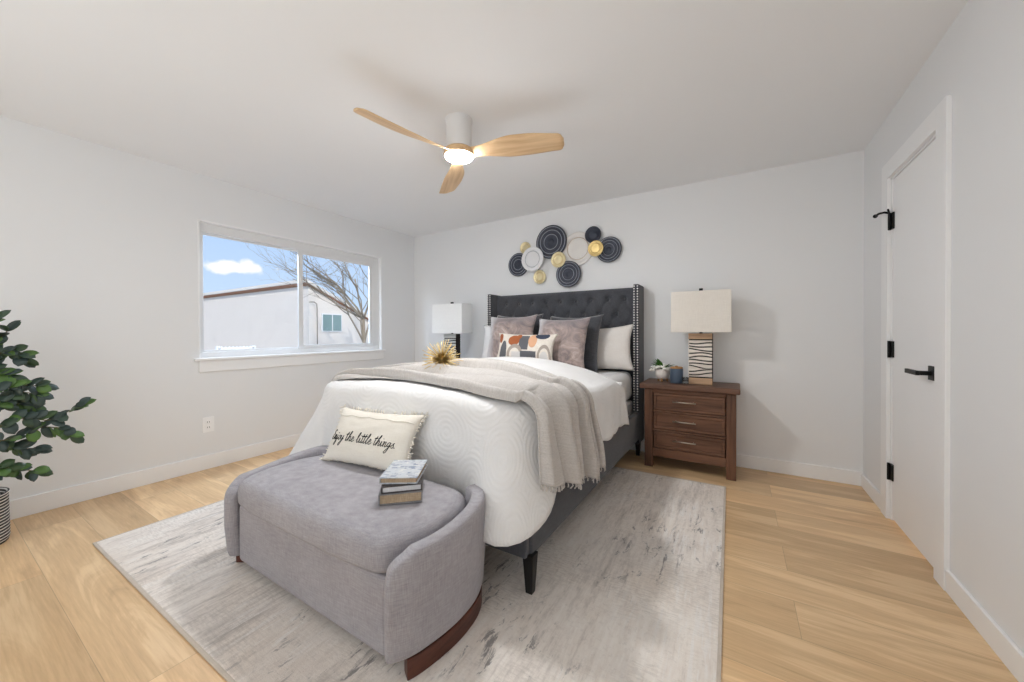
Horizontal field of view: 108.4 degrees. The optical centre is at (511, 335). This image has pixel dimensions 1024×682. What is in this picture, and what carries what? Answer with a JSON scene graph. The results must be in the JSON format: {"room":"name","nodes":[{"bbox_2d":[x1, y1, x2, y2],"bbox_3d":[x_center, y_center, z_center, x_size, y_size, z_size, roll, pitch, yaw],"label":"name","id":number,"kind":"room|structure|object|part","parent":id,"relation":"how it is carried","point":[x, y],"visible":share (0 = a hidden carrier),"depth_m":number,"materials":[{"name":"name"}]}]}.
{"room":"bedroom","nodes":[
{"label":"bedroom","id":0,"kind":"room"},
{"bbox_2d":[0,115,414,500],"bbox_3d":[-2.663,-0.106,3.013,0.140,2.440,4.871,0,0,31],"label":"wall","id":1,"kind":"structure","parent":0,"point":[99,243],"depth_m":2.69,"materials":[{"name":"paint"}]},
{"bbox_2d":[9,433,301,519],"bbox_3d":[-2.593,1.055,2.981,0.014,0.117,4.871,0,0,31],"label":"baseboard","id":2,"kind":"structure","parent":1,"relation":"attached to","point":[25,506],"depth_m":2.71,"materials":[{"name":"paint"}]},
{"bbox_2d":[202,416,213,432],"bbox_3d":[-2.535,0.745,3.080,0.008,0.126,0.080,0,0,31],"label":"wall outlet","id":3,"kind":"object","parent":1,"relation":"attached to","point":[207,422],"visible":1,"depth_m":3.08,"materials":[{"name":"plastic"}]},
{"bbox_2d":[193,219,385,372],"bbox_3d":[-2.131,-0.331,3.826,0.150,1.260,1.898,0,0,31],"label":"window","id":4,"kind":"structure","parent":1,"relation":"in","point":[224,359],"depth_m":3.75,"materials":[{"name":"plastic"}]},
{"bbox_3d":[-2.407,-0.366,3.467,0.022,1.021,0.848,0,0,31],"label":"sash","id":5,"kind":"part","parent":4,"relation":"part of","materials":[{"name":"plastic"}]},
{"bbox_3d":[-2.101,0.192,3.813,0.085,0.022,1.898,0,0,31],"label":"sill","id":6,"kind":"part","parent":4,"relation":"part of","materials":[{"name":"paint"}]},
{"bbox_3d":[-1.954,-0.372,4.157,0.024,1.021,0.896,0,0,31],"label":"sash","id":7,"kind":"part","parent":4,"relation":"part of","materials":[{"name":"plastic"}]},
{"bbox_2d":[0,0,968,236],"bbox_3d":[-0.662,-1.384,1.780,4.836,0.120,5.151,0,0,31],"label":"ceiling","id":8,"kind":"structure","parent":0,"point":[642,96],"depth_m":1.96,"materials":[{"name":"paint"}]},
{"bbox_2d":[353,108,563,193],"bbox_3d":[-0.324,-1.209,2.174,1.130,0.238,1.096,0,0,31],"label":"ceiling fan","id":9,"kind":"object","parent":8,"relation":"attached to","point":[459,150],"visible":1,"depth_m":2.20,"materials":[{"name":"beige wood"}]},
{"bbox_3d":[-0.584,-1.116,2.028,0.149,0.055,0.570,0,1,43],"label":"blade","id":10,"kind":"part","parent":9,"relation":"part of","materials":[{"name":"brown wood"}]},
{"bbox_3d":[-0.417,-1.121,2.629,0.149,0.055,0.570,0,0,-17],"label":"blade","id":11,"kind":"part","parent":9,"relation":"part of","materials":[{"name":"brown wood"}]},
{"bbox_3d":[0.018,-1.119,2.178,0.570,0.055,0.149,0,0,14],"label":"blade","id":12,"kind":"part","parent":9,"relation":"part of","materials":[{"name":"brown wood"}]},
{"bbox_2d":[0,447,1017,681],"bbox_3d":[-0.654,1.175,1.799,4.836,0.120,5.151,0,0,31],"label":"floor","id":13,"kind":"structure","parent":0,"point":[819,585],"depth_m":1.59,"materials":[{"name":"brown wood"}]},
{"bbox_2d":[0,487,10,544],"bbox_3d":[-2.871,0.986,1.919,0.314,0.272,0.314,0,0,31],"label":"basket","id":14,"kind":"object","parent":13,"relation":"on","point":[5,530],"depth_m":1.99,"materials":[{"name":"grey wicker"}]},
{"bbox_2d":[0,310,96,544],"bbox_3d":[-2.739,0.461,1.977,0.609,1.320,0.313,0,0,-25],"label":"potted plant","id":15,"kind":"object","parent":13,"relation":"on","point":[30,407],"visible":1,"depth_m":2.04,"materials":[{"name":"green plant"}]},
{"bbox_2d":[92,467,725,681],"bbox_3d":[-0.350,1.106,2.322,2.915,0.009,2.527,0,0,31],"label":"area rug","id":16,"kind":"object","parent":13,"relation":"on","point":[629,585],"visible":0.63,"depth_m":1.53,"materials":[{"name":"grey carpet"}]},
{"bbox_2d":[224,445,484,680],"bbox_3d":[-0.737,0.875,1.663,1.304,0.465,0.517,0,0,31],"label":"storage bench","id":17,"kind":"object","parent":16,"relation":"on","point":[405,580],"visible":0.97,"depth_m":1.36,"materials":[{"name":"grey fabric"}]},
{"bbox_3d":[-1.228,0.844,1.962,0.152,0.403,0.517,0,0,31],"label":"curved arm","id":18,"kind":"part","parent":17,"relation":"part of","materials":[{"name":"grey fabric"}]},
{"bbox_3d":[-0.740,0.723,1.657,1.140,0.133,0.508,0,0,31],"label":"bench lid","id":19,"kind":"part","parent":17,"relation":"part of","materials":[{"name":"grey fabric"}]},
{"bbox_2d":[319,404,428,469],"bbox_3d":[-0.717,0.521,1.884,0.652,0.294,0.175,0,0,27],"label":"cushion","id":20,"kind":"object","parent":17,"relation":"on","point":[371,439],"visible":0.97,"depth_m":1.82,"materials":[{"name":"beige fabric"}]},
{"bbox_2d":[378,474,422,505],"bbox_3d":[-0.458,0.636,1.545,0.165,0.042,0.215,0,0,-13],"label":"book","id":21,"kind":"object","parent":17,"relation":"on","point":[411,496],"visible":0.51,"depth_m":1.45,"materials":[{"name":"beige paper"}]},
{"bbox_2d":[381,468,421,493],"bbox_3d":[-0.455,0.601,1.545,0.155,0.028,0.205,0,0,-14],"label":"book","id":22,"kind":"object","parent":21,"relation":"on","point":[385,488],"visible":0.42,"depth_m":1.45,"materials":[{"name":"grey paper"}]},
{"bbox_2d":[379,460,426,483],"bbox_3d":[-0.452,0.573,1.558,0.150,0.026,0.205,0,0,-2],"label":"book","id":23,"kind":"object","parent":22,"relation":"on","point":[399,471],"visible":1,"depth_m":1.51,"materials":[{"name":"white paper"}]},
{"bbox_3d":[-0.245,0.845,1.362,0.152,0.403,0.517,0,0,31],"label":"curved arm","id":24,"kind":"part","parent":17,"relation":"part of","materials":[{"name":"grey fabric"}]},
{"bbox_2d":[485,284,643,594],"bbox_3d":[-0.050,0.326,2.941,1.679,1.558,2.264,0,0,31],"label":"bed","id":25,"kind":"object","parent":16,"relation":"on","point":[619,307],"visible":0.32,"depth_m":3.38,"materials":[{"name":"grey fabric"}]},
{"bbox_3d":[-0.625,0.824,2.000,1.628,0.250,0.050,0,0,31],"label":"foot rail","id":26,"kind":"part","parent":25,"relation":"part of","materials":[{"name":"grey fabric"}]},
{"bbox_3d":[0.079,1.020,1.590,0.051,0.171,0.051,0,0,31],"label":"leg","id":27,"kind":"part","parent":25,"relation":"part of","materials":[{"name":"black paint"}]},
{"bbox_3d":[0.513,0.174,3.863,1.552,1.245,0.097,0,0,31],"label":"headboard","id":28,"kind":"part","parent":25,"relation":"part of","materials":[{"name":"grey fabric"}]},
{"bbox_3d":[0.591,0.817,2.453,0.050,0.250,2.030,0,0,31],"label":"rail","id":29,"kind":"part","parent":25,"relation":"part of","materials":[{"name":"grey fabric"}]},
{"bbox_2d":[598,370,632,415],"bbox_3d":[-0.030,0.571,2.946,1.480,0.468,2.010,0,0,31],"label":"mattress","id":30,"kind":"object","parent":25,"relation":"on","point":[619,376],"visible":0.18,"depth_m":3.26,"materials":[{"name":"white fabric"}]},
{"bbox_2d":[288,356,628,546],"bbox_3d":[-0.384,0.527,2.635,2.037,0.696,1.720,0,0,31],"label":"duvet","id":31,"kind":"object","parent":30,"relation":"on","point":[466,438],"visible":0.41,"depth_m":1.73,"materials":[{"name":"white fabric"}]},
{"bbox_2d":[332,358,605,492],"bbox_3d":[-0.352,0.457,2.266,1.768,0.607,0.772,0,0,31],"label":"throw blanket","id":32,"kind":"object","parent":31,"relation":"on","point":[570,441],"visible":0.98,"depth_m":1.84,"materials":[{"name":"beige fabric"}]},
{"bbox_2d":[422,340,461,368],"bbox_3d":[-0.441,0.114,2.311,0.264,0.182,0.260,0,0,31],"label":"ornament","id":33,"kind":"object","parent":32,"relation":"on","point":[440,357],"visible":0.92,"depth_m":2.30,"materials":[{"name":"beige plant"}]},
{"bbox_2d":[497,333,557,359],"bbox_3d":[0.114,0.114,3.228,0.598,0.275,0.154,0,0,31],"label":"lumbar pillow","id":34,"kind":"object","parent":31,"relation":"on","point":[511,345],"visible":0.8,"depth_m":3.16,"materials":[{"name":"fabric"}]},
{"bbox_2d":[482,325,490,357],"bbox_3d":[-0.036,0.104,3.870,0.690,0.438,0.206,0,0,29],"label":"bed pillow","id":35,"kind":"object","parent":30,"relation":"on","point":[487,328],"visible":0.06,"depth_m":3.96,"materials":[{"name":"white fabric"}]},
{"bbox_2d":[487,314,537,356],"bbox_3d":[-0.014,0.040,3.554,0.522,0.481,0.218,0,0,25],"label":"throw pillow","id":36,"kind":"object","parent":30,"relation":"on","point":[523,325],"visible":0.52,"depth_m":3.52,"materials":[{"name":"fabric"}]},
{"bbox_2d":[497,313,543,334],"bbox_3d":[0.045,0.047,3.726,0.548,0.527,0.191,0,0,27],"label":"throw pillow","id":37,"kind":"object","parent":30,"relation":"on","point":[536,326],"visible":0.09,"depth_m":3.63,"materials":[{"name":"grey fabric"}]},
{"bbox_2d":[538,317,590,367],"bbox_3d":[0.430,0.068,3.259,0.522,0.457,0.221,0,0,35],"label":"throw pillow","id":38,"kind":"object","parent":30,"relation":"on","point":[569,345],"visible":0.62,"depth_m":3.15,"materials":[{"name":"fabric"}]},
{"bbox_2d":[550,314,603,372],"bbox_3d":[0.559,0.068,3.387,0.549,0.517,0.194,0,1,37],"label":"throw pillow","id":39,"kind":"object","parent":30,"relation":"on","point":[591,344],"visible":0.23,"depth_m":3.24,"materials":[{"name":"grey fabric"}]},
{"bbox_2d":[597,324,634,370],"bbox_3d":[0.789,0.125,3.456,0.741,0.463,0.206,0,1,36],"label":"bed pillow","id":40,"kind":"object","parent":30,"relation":"on","point":[613,352],"visible":0.47,"depth_m":3.30,"materials":[{"name":"white fabric"}]},
{"bbox_3d":[1.155,1.036,3.381,0.042,0.125,0.042,0,0,31],"label":"leg","id":41,"kind":"part","parent":25,"relation":"part of","materials":[{"name":"black paint"}]},
{"bbox_2d":[640,378,739,480],"bbox_3d":[1.488,0.749,3.096,0.726,0.700,0.393,0,0,31],"label":"nightstand","id":42,"kind":"object","parent":13,"relation":"on","point":[696,423],"visible":1,"depth_m":2.94,"materials":[{"name":"brown wood"}]},
{"bbox_3d":[1.161,0.774,3.124,0.066,0.652,0.050,0,0,31],"label":"leg","id":43,"kind":"part","parent":42,"relation":"part of","materials":[{"name":"brown wood"}]},
{"bbox_2d":[649,358,671,381],"bbox_3d":[1.306,0.300,3.215,0.208,0.201,0.161,0,0,31],"label":"flower planter","id":44,"kind":"object","parent":42,"relation":"on","point":[662,372],"visible":0.94,"depth_m":3.17,"materials":[{"name":"white ceramic"}]},
{"bbox_3d":[1.309,0.336,3.211,0.120,0.090,0.120,0,0,31],"label":"pot","id":45,"kind":"part","parent":44,"relation":"part of","materials":[{"name":"white ceramic"}]},
{"bbox_2d":[670,366,682,383],"bbox_3d":[1.378,0.326,3.092,0.102,0.146,0.102,0,0,31],"label":"candle","id":46,"kind":"object","parent":42,"relation":"on","point":[676,372],"visible":0.98,"depth_m":3.05,"materials":[{"name":"blue wax"}]},
{"bbox_3d":[1.378,0.270,3.092,0.098,0.014,0.098,0,0,31],"label":"lid","id":47,"kind":"part","parent":46,"relation":"part of","materials":[{"name":"orange wood"}]},
{"bbox_3d":[1.380,0.858,2.958,0.170,0.010,0.037,0,0,31],"label":"handle","id":48,"kind":"part","parent":42,"relation":"part of","materials":[{"name":"grey metal"}]},
{"bbox_3d":[1.380,0.699,2.957,0.170,0.010,0.037,0,0,31],"label":"handle","id":49,"kind":"part","parent":42,"relation":"part of","materials":[{"name":"grey metal"}]},
{"bbox_3d":[1.379,0.540,2.956,0.170,0.010,0.037,0,0,31],"label":"handle","id":50,"kind":"part","parent":42,"relation":"part of","materials":[{"name":"grey metal"}]},
{"bbox_2d":[682,377,688,383],"bbox_3d":[1.424,0.372,3.030,0.054,0.055,0.054,0,0,31],"label":"glass votive","id":51,"kind":"object","parent":42,"relation":"on","point":[684,380],"visible":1,"depth_m":3.01,"materials":[{"name":"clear glass"}]},
{"bbox_3d":[1.411,0.728,2.961,0.532,0.560,0.026,0,0,31],"label":"rail","id":52,"kind":"part","parent":42,"relation":"part of","materials":[{"name":"brown wood"}]},
{"bbox_3d":[1.489,0.865,3.089,0.519,0.137,0.319,0,0,31],"label":"drawer","id":53,"kind":"part","parent":42,"relation":"part of","materials":[{"name":"brown wood"}]},
{"bbox_3d":[1.489,0.706,3.088,0.519,0.137,0.319,0,0,31],"label":"drawer","id":54,"kind":"part","parent":42,"relation":"part of","materials":[{"name":"brown wood"}]},
{"bbox_3d":[1.488,0.546,3.087,0.519,0.137,0.319,0,0,31],"label":"drawer","id":55,"kind":"part","parent":42,"relation":"part of","materials":[{"name":"brown wood"}]},
{"bbox_2d":[671,288,731,384],"bbox_3d":[1.554,0.007,3.035,0.432,0.785,0.205,0,0,31],"label":"table lamp","id":56,"kind":"object","parent":42,"relation":"on","point":[700,311],"visible":0.99,"depth_m":2.97,"materials":[{"name":"beige fabric"}]},
{"bbox_3d":[1.554,-0.192,3.033,0.432,0.332,0.205,0,0,31],"label":"lamp shade","id":57,"kind":"part","parent":56,"relation":"part of","materials":[{"name":"fabric"}]},
{"bbox_3d":[1.671,0.774,2.812,0.066,0.652,0.050,0,0,31],"label":"leg","id":58,"kind":"part","parent":42,"relation":"part of","materials":[{"name":"brown wood"}]},
{"bbox_3d":[-0.645,0.747,4.397,0.726,0.700,0.393,0,0,31],"label":"nightstand","id":59,"kind":"object","parent":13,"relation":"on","visible":0},
{"bbox_2d":[432,302,472,359],"bbox_3d":[-0.696,0.005,4.302,0.432,0.785,0.205,0,0,29],"label":"table lamp","id":60,"kind":"object","parent":59,"relation":"on","point":[451,318],"visible":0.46,"depth_m":4.23,"materials":[{"name":"white fabric"}]},
{"bbox_3d":[-0.697,-0.193,4.301,0.432,0.332,0.205,0,0,29],"label":"lamp shade","id":61,"kind":"part","parent":60,"relation":"part of","materials":[{"name":"white fabric"}]},
{"bbox_2d":[414,150,863,471],"bbox_3d":[0.647,-0.124,3.928,4.836,2.440,0.140,0,0,31],"label":"wall","id":62,"kind":"structure","parent":0,"point":[787,241],"depth_m":3.05,"materials":[{"name":"paint"}]},
{"bbox_2d":[508,225,621,286],"bbox_3d":[0.502,-0.835,3.882,1.290,0.673,0.077,0,0,31],"label":"wall sculpture","id":63,"kind":"object","parent":62,"relation":"attached to","point":[565,253],"visible":1,"depth_m":3.85,"materials":[{"name":"grey metal"}]},
{"bbox_3d":[0.071,-0.797,4.162,0.262,0.262,0.013,0,0,31],"label":"plate","id":64,"kind":"part","parent":63,"relation":"part of","materials":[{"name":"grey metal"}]},
{"bbox_3d":[0.147,-0.976,4.117,0.132,0.132,0.009,0,0,31],"label":"plate","id":65,"kind":"part","parent":63,"relation":"part of","materials":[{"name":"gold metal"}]},
{"bbox_3d":[0.221,-0.830,4.019,0.266,0.266,0.017,0,0,31],"label":"plate","id":66,"kind":"part","parent":63,"relation":"part of","materials":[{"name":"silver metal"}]},
{"bbox_3d":[0.298,-0.633,4.005,0.148,0.148,0.010,0,0,31],"label":"plate","id":67,"kind":"part","parent":63,"relation":"part of","materials":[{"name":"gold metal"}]},
{"bbox_3d":[0.415,-0.993,3.924,0.356,0.356,0.018,0,0,31],"label":"plate","id":68,"kind":"part","parent":63,"relation":"part of","materials":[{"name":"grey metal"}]},
{"bbox_3d":[0.484,-0.793,3.868,0.164,0.164,0.011,0,0,31],"label":"plate","id":69,"kind":"part","parent":63,"relation":"part of","materials":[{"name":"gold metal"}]},
{"bbox_3d":[0.583,-0.635,3.824,0.274,0.274,0.014,0,0,31],"label":"plate","id":70,"kind":"part","parent":63,"relation":"part of","materials":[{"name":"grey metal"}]},
{"bbox_3d":[0.678,-0.893,3.801,0.344,0.344,0.022,0,0,31],"label":"plate","id":71,"kind":"part","parent":63,"relation":"part of","materials":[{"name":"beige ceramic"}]},
{"bbox_3d":[0.804,-1.003,3.674,0.166,0.166,0.013,0,0,31],"label":"plate","id":72,"kind":"part","parent":63,"relation":"part of","materials":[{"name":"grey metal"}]},
{"bbox_3d":[0.826,-0.860,3.648,0.156,0.156,0.010,0,0,31],"label":"plate","id":73,"kind":"part","parent":63,"relation":"part of","materials":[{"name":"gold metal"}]},
{"bbox_3d":[0.947,-0.841,3.614,0.252,0.252,0.013,0,0,31],"label":"plate","id":74,"kind":"part","parent":63,"relation":"part of","materials":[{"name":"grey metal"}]},
{"bbox_2d":[630,440,863,485],"bbox_3d":[0.617,1.044,3.867,4.542,0.105,0.014,0,0,31],"label":"baseboard","id":75,"kind":"structure","parent":62,"relation":"attached to","point":[839,475],"depth_m":2.87,"materials":[{"name":"paint"}]},
{"bbox_2d":[863,0,1023,652],"bbox_3d":[1.346,-0.103,0.566,0.140,2.440,4.871,0,0,31],"label":"wall","id":76,"kind":"structure","parent":0,"point":[979,60],"depth_m":1.40,"materials":[{"name":"paint"}]},
{"bbox_2d":[873,140,934,566],"bbox_3d":[2.123,0.086,1.991,0.105,2.010,0.710,0,0,31],"label":"door","id":77,"kind":"structure","parent":76,"relation":"in","point":[912,218],"depth_m":1.91,"materials":[{"name":"paint"}]},
{"bbox_3d":[2.123,0.086,1.927,0.040,2.010,0.600,0,0,31],"label":"panel","id":78,"kind":"part","parent":77,"relation":"part of","materials":[{"name":"paint"}]},
{"bbox_3d":[1.978,0.178,1.799,0.056,0.022,0.137,0,0,31],"label":"lever handle","id":79,"kind":"part","parent":77,"relation":"part of","materials":[{"name":"black metal"}]},
{"bbox_2d":[880,94,951,590],"bbox_3d":[2.137,0.035,1.918,0.118,2.140,0.830,0,0,31],"label":"trim","id":80,"kind":"structure","parent":76,"relation":"attached to","point":[937,126],"depth_m":1.65,"materials":[{"name":"paint"}]},
{"bbox_2d":[861,473,1023,681],"bbox_3d":[1.281,1.070,0.609,0.014,0.095,4.857,0,0,31],"label":"baseboard","id":81,"kind":"structure","parent":76,"relation":"attached to","point":[996,638],"depth_m":1.36,"materials":[{"name":"paint"}]},
{"label":"outside","id":82,"kind":"structure","parent":0,"visible":0},
{"bbox_3d":[-11.050,2.091,24.334,35.788,0.200,50.000,0,0,31],"label":"ground","id":83,"kind":"structure","parent":82,"visible":0},
{"bbox_2d":[215,345,254,349],"bbox_3d":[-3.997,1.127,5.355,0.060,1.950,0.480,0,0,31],"label":"porch railing","id":84,"kind":"object","parent":83,"relation":"on","point":[250,346],"visible":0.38,"depth_m":5.34,"materials":[{"name":"plastic"}]},
{"bbox_3d":[-4.000,0.194,5.348,0.060,0.035,0.440,0,0,31],"label":"rail","id":85,"kind":"part","parent":84,"relation":"part of","materials":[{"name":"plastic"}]},
{"bbox_2d":[203,279,368,349],"bbox_3d":[-8.290,0.252,14.328,9.320,3.601,4.620,0,0,31],"label":"house","id":86,"kind":"structure","parent":83,"relation":"on","point":[266,315],"depth_m":11.17,"materials":[{"name":"paint"}]},
{"bbox_3d":[-5.185,-0.362,10.647,0.016,0.460,0.560,0,0,31],"label":"pane","id":87,"kind":"part","parent":86,"relation":"part of","materials":[{"name":"teal glass"}]},
{"bbox_2d":[245,243,368,342],"bbox_3d":[-4.163,-0.614,8.765,4.004,5.390,2.107,-1,1,-39],"label":"bare tree","id":88,"kind":"object","parent":83,"relation":"on","point":[328,280],"visible":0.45,"depth_m":8.93,"materials":[{"name":"grey plant"}]}
]}

